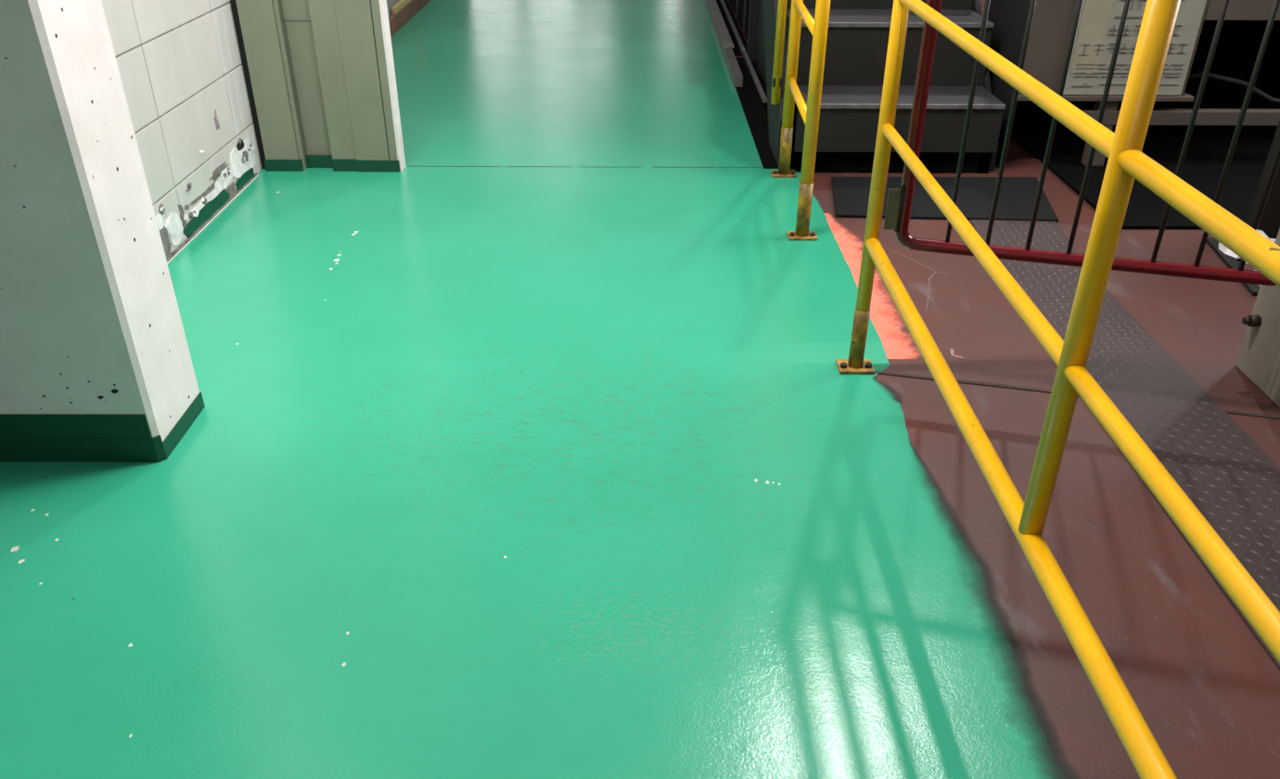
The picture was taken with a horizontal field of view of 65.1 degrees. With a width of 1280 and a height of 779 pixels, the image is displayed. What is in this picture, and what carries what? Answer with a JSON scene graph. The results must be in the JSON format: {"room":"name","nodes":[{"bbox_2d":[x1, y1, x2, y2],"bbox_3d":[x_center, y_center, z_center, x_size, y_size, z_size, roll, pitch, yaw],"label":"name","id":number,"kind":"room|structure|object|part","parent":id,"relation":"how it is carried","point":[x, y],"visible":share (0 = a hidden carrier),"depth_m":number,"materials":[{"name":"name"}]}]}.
{"room":"factory walkway","nodes":[
{"label":"factory walkway","id":0,"kind":"room"},
{"bbox_2d":[101,0,265,263],"bbox_3d":[-1.496,-1.869,2.215,0.215,3.410,1.755,0,30,0],"label":"wall","id":1,"kind":"structure","parent":0,"point":[183,67],"depth_m":3.17,"materials":[{"name":"white tile"}]},
{"bbox_2d":[235,0,405,172],"bbox_3d":[-1.148,-2.221,3.010,0.514,3.200,0.074,0,30,0],"label":"pillar","id":2,"kind":"structure","parent":1,"relation":"attached to","point":[325,88],"depth_m":3.64,"materials":[{"name":"paint"}]},
{"bbox_3d":[-1.343,-0.845,3.780,0.138,0.046,0.012,0,30,0],"label":"skirting","id":3,"kind":"part","parent":2,"relation":"part of","materials":[{"name":"green paint"}]},
{"bbox_3d":[-1.216,-0.867,3.815,0.116,0.050,0.012,0,30,0],"label":"skirting","id":4,"kind":"part","parent":2,"relation":"part of","materials":[{"name":"green paint"}]},
{"bbox_3d":[-1.105,-2.224,3.016,0.092,3.200,0.062,0,30,0],"label":"panel","id":5,"kind":"part","parent":2,"relation":"part of","materials":[{"name":"metal"}]},
{"bbox_3d":[-1.112,-0.846,3.782,0.092,0.048,0.012,0,30,0],"label":"skirting","id":6,"kind":"part","parent":2,"relation":"part of","materials":[{"name":"green paint"}]},
{"bbox_3d":[-0.997,-2.222,3.014,0.124,3.200,0.068,0,30,0],"label":"panel","id":7,"kind":"part","parent":2,"relation":"part of","materials":[{"name":"metal"}]},
{"bbox_3d":[-0.986,-0.842,3.777,0.161,0.046,0.012,0,30,0],"label":"skirting","id":8,"kind":"part","parent":2,"relation":"part of","materials":[{"name":"green paint"}]},
{"bbox_3d":[-0.918,-2.221,3.014,0.028,3.200,0.068,0,30,0],"label":"panel","id":9,"kind":"part","parent":2,"relation":"part of","materials":[{"name":"metal"}]},
{"bbox_3d":[-0.898,-2.222,3.014,0.013,3.200,0.067,0,30,0],"label":"edge trim","id":10,"kind":"part","parent":2,"relation":"part of","materials":[{"name":"paint"}]},
{"bbox_2d":[284,0,400,20],"bbox_3d":[-1.636,-3.705,5.557,0.250,3.200,5.860,0,30,0],"label":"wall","id":11,"kind":"structure","parent":0,"point":[390,3],"depth_m":6.08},
{"bbox_2d":[0,0,1279,778],"bbox_3d":[0.232,-2.337,6.508,9.500,0.133,18.800,0,30,0],"label":"floor","id":12,"kind":"structure","parent":0,"point":[537,445],"depth_m":2.04,"materials":[{"name":"green paint"}]},
{"bbox_2d":[0,0,204,461],"bbox_3d":[-1.472,-1.372,1.352,0.958,3.400,0.226,0,30,0],"label":"concrete column","id":13,"kind":"structure","parent":12,"relation":"on","point":[96,365],"depth_m":1.93,"materials":[{"name":"white paint"}]},
{"bbox_3d":[-1.486,0.075,2.066,0.944,0.056,0.002,0,30,0],"label":"skirting","id":14,"kind":"part","parent":13,"relation":"part of","materials":[{"name":"green paint"}]},
{"bbox_3d":[-1.479,0.123,2.101,0.958,0.062,0.016,0,30,0],"label":"skirting","id":15,"kind":"part","parent":13,"relation":"part of","materials":[{"name":"green paint"}]},
{"bbox_3d":[-1.002,0.078,2.202,0.004,0.042,0.217,0,30,0],"label":"skirting","id":16,"kind":"part","parent":13,"relation":"part of","materials":[{"name":"green paint"}]},
{"bbox_2d":[388,0,430,38],"bbox_3d":[-1.501,-2.946,7.336,0.033,0.100,3.550,0,30,0],"label":"kerb","id":17,"kind":"object","parent":12,"relation":"on","point":[397,20],"depth_m":6.32,"materials":[{"name":"brown"}]},
{"bbox_2d":[390,0,410,13],"bbox_3d":[-1.499,-2.431,6.317,0.027,0.035,0.530,0,30,0],"label":"batten","id":18,"kind":"object","parent":17,"relation":"on","point":[400,5],"visible":1,"depth_m":6.20,"materials":[{"name":"wood"}]},
{"bbox_2d":[704,0,837,55],"bbox_3d":[1.023,-3.436,6.807,1.122,1.500,3.780,0,30,0],"label":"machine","id":19,"kind":"object","parent":12,"relation":"on","point":[728,32],"visible":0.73,"depth_m":6.11,"materials":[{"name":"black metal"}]},
{"bbox_3d":[0.543,-2.801,7.194,0.155,0.008,3.750,0,30,0],"label":"plate","id":20,"kind":"part","parent":19,"relation":"part of","materials":[{"name":"black metal"}]},
{"bbox_3d":[1.104,-3.457,6.813,0.960,1.470,3.750,0,30,0],"label":"casing","id":21,"kind":"part","parent":19,"relation":"part of","materials":[{"name":"black metal"}]},
{"bbox_2d":[770,0,830,240],"bbox_3d":[0.533,-1.123,3.225,0.094,1.098,0.693,1,30,1],"label":"rail","id":22,"kind":"object","parent":12,"relation":"on","point":[818,27],"visible":1,"depth_m":3.16,"materials":[{"name":"yellow metal"}]},
{"bbox_3d":[0.540,-0.810,3.769,0.092,0.009,0.064,0,30,0],"label":"plate","id":23,"kind":"part","parent":22,"relation":"part of","materials":[{"name":"yellow metal"}]},
{"bbox_3d":[0.543,-1.358,3.450,0.041,0.920,0.041,0,30,0],"label":"post","id":24,"kind":"part","parent":22,"relation":"part of","materials":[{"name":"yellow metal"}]},
{"bbox_3d":[0.532,-0.951,3.325,0.028,0.028,0.626,1,30,1],"label":"rail","id":25,"kind":"part","parent":22,"relation":"part of","materials":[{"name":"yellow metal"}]},
{"bbox_3d":[0.521,-0.495,3.228,0.092,0.009,0.064,0,30,0],"label":"plate","id":26,"kind":"part","parent":22,"relation":"part of","materials":[{"name":"yellow metal"}]},
{"bbox_3d":[0.533,-1.181,3.191,0.028,0.028,0.626,1,30,1],"label":"rail","id":27,"kind":"part","parent":22,"relation":"part of","materials":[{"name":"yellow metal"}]},
{"bbox_3d":[0.524,-1.043,2.909,0.041,0.920,0.041,0,30,0],"label":"post","id":28,"kind":"part","parent":22,"relation":"part of","materials":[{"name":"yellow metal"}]},
{"bbox_2d":[723,0,1005,173],"bbox_3d":[1.028,-1.984,4.263,1.122,1.550,2.040,0,30,0],"label":"stair","id":29,"kind":"structure","parent":12,"relation":"on","point":[858,32],"depth_m":3.80,"materials":[{"name":"grey metal"}]},
{"bbox_3d":[0.616,-2.182,5.245,0.060,0.900,0.060,0,30,0],"label":"landing leg","id":30,"kind":"part","parent":29,"relation":"part of","materials":[{"name":"black paint"}]},
{"bbox_3d":[0.548,-1.339,4.684,0.155,0.005,1.960,0,30,0],"label":"plate","id":31,"kind":"part","parent":29,"relation":"part of","materials":[{"name":"black metal"}]},
{"bbox_3d":[0.637,-1.851,4.681,0.020,0.895,1.350,0,30,0],"label":"plate","id":32,"kind":"part","parent":29,"relation":"part of","materials":[{"name":"black paint"}]},
{"bbox_3d":[0.511,-1.644,3.441,0.032,1.315,0.033,0,30,0],"label":"handrail post","id":33,"kind":"part","parent":29,"relation":"part of","materials":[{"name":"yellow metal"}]},
{"bbox_3d":[1.298,-0.936,3.756,0.040,0.250,0.030,0,30,0],"label":"stair leg","id":34,"kind":"part","parent":29,"relation":"part of","materials":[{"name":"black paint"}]},
{"bbox_2d":[831,176,1058,222],"bbox_3d":[1.070,-0.677,3.548,0.819,0.010,0.446,0,30,0],"label":"rubber mat","id":35,"kind":"object","parent":12,"relation":"on","point":[851,194],"visible":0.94,"depth_m":3.53,"materials":[{"name":"black rubber"}]},
{"bbox_2d":[835,0,1279,778],"bbox_3d":[0.536,0.319,0.706,0.086,1.139,3.497,0,30,0],"label":"guard rail","id":36,"kind":"object","parent":12,"relation":"on","point":[1126,162],"visible":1,"depth_m":1.20,"materials":[{"name":"yellow metal"}]},
{"bbox_3d":[0.531,-0.056,2.474,0.086,0.009,0.064,0,30,0],"label":"plate","id":37,"kind":"part","parent":36,"relation":"part of","materials":[{"name":"yellow metal"}]},
{"bbox_3d":[0.533,-0.612,2.150,0.034,0.980,0.034,0,30,0],"label":"post","id":38,"kind":"part","parent":36,"relation":"part of","materials":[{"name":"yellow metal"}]},
{"bbox_3d":[0.535,0.531,0.811,0.032,0.032,3.465,0,30,0],"label":"rail","id":39,"kind":"part","parent":36,"relation":"part of","materials":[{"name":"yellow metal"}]},
{"bbox_3d":[0.537,0.302,0.678,0.025,0.025,3.465,0,30,0],"label":"rail","id":40,"kind":"part","parent":36,"relation":"part of","materials":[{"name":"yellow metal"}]},
{"bbox_2d":[883,0,1279,285],"bbox_3d":[0.999,-0.619,2.037,0.900,0.802,0.046,7,31,12],"label":"gate","id":41,"kind":"object","parent":36,"relation":"attached to","point":[899,204],"visible":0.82,"depth_m":2.16,"materials":[{"name":"red metal"}]},
{"bbox_3d":[0.575,-0.408,2.272,0.032,0.095,0.006,0,30,0],"label":"hinge plate","id":42,"kind":"part","parent":41,"relation":"part of","materials":[{"name":"grey metal"}]},
{"bbox_3d":[0.538,0.071,0.543,0.025,0.025,3.465,0,30,0],"label":"rail","id":43,"kind":"part","parent":36,"relation":"part of","materials":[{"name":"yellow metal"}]},
{"bbox_3d":[1.202,0.120,2.184,0.336,0.004,2.757,1,30,1],"label":"tread plate","id":44,"kind":"part","parent":12,"relation":"part of","materials":[{"name":"metal"}]},
{"bbox_2d":[987,0,1279,239],"bbox_3d":[2.489,-1.119,3.086,2.205,1.250,1.950,0,30,0],"label":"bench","id":45,"kind":"object","parent":12,"relation":"on","point":[1245,22],"visible":0.59,"depth_m":3.80,"materials":[{"name":"black paint"}]},
{"bbox_3d":[1.387,-1.373,3.812,0.005,0.950,0.435,0,30,0],"label":"panel","id":46,"kind":"part","parent":45,"relation":"part of","materials":[{"name":"black paint"}]},
{"bbox_3d":[1.745,-0.977,3.807,0.070,0.250,0.043,0,30,0],"label":"leg","id":47,"kind":"part","parent":45,"relation":"part of","materials":[{"name":"metal"}]},
{"bbox_3d":[1.705,-1.392,3.568,0.630,0.670,0.038,0,30,0],"label":"panel","id":48,"kind":"part","parent":45,"relation":"part of","materials":[{"name":"white paper"}]},
{"bbox_2d":[1062,0,1206,95],"bbox_3d":[1.784,-1.357,3.556,0.437,0.617,0.015,0,30,0],"label":"sign","id":49,"kind":"object","parent":45,"relation":"on","point":[1099,20],"visible":0.66,"depth_m":3.62,"materials":[{"name":"paper"}]},
{"bbox_2d":[1015,136,1273,229],"bbox_3d":[2.555,-0.790,3.752,1.965,0.012,1.030,0,30,0],"label":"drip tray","id":50,"kind":"object","parent":45,"relation":"on","point":[1205,158],"depth_m":3.82,"materials":[{"name":"black metal"}]},
{"bbox_3d":[2.499,-1.467,3.982,2.180,0.950,0.050,0,30,0],"label":"panel","id":51,"kind":"part","parent":45,"relation":"part of","materials":[{"name":"black metal"}]},
{"bbox_3d":[2.806,-1.503,3.506,1.570,0.405,0.038,0,30,0],"label":"panel","id":52,"kind":"part","parent":45,"relation":"part of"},
{"bbox_2d":[1205,237,1260,295],"bbox_3d":[1.797,-0.377,3.036,0.034,0.012,0.432,5,31,8],"label":"cable","id":53,"kind":"object","parent":12,"relation":"on","point":[1230,262],"visible":0.5,"depth_m":3.05,"materials":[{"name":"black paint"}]},
{"bbox_2d":[1218,230,1275,263],"bbox_3d":[1.884,-0.454,3.102,0.157,0.081,0.227,0,30,0],"label":"plastic wrap","id":54,"kind":"object","parent":12,"relation":"on","point":[1222,248],"visible":0.1,"depth_m":3.10,"materials":[{"name":"white plastic"}]},
{"bbox_2d":[1234,228,1279,408],"bbox_3d":[1.923,0.257,0.668,0.948,1.300,3.488,0,30,0],"label":"concrete plinth","id":55,"kind":"object","parent":12,"relation":"on","point":[1258,359],"visible":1,"depth_m":2.37,"materials":[{"name":"beige concrete"}]}
]}

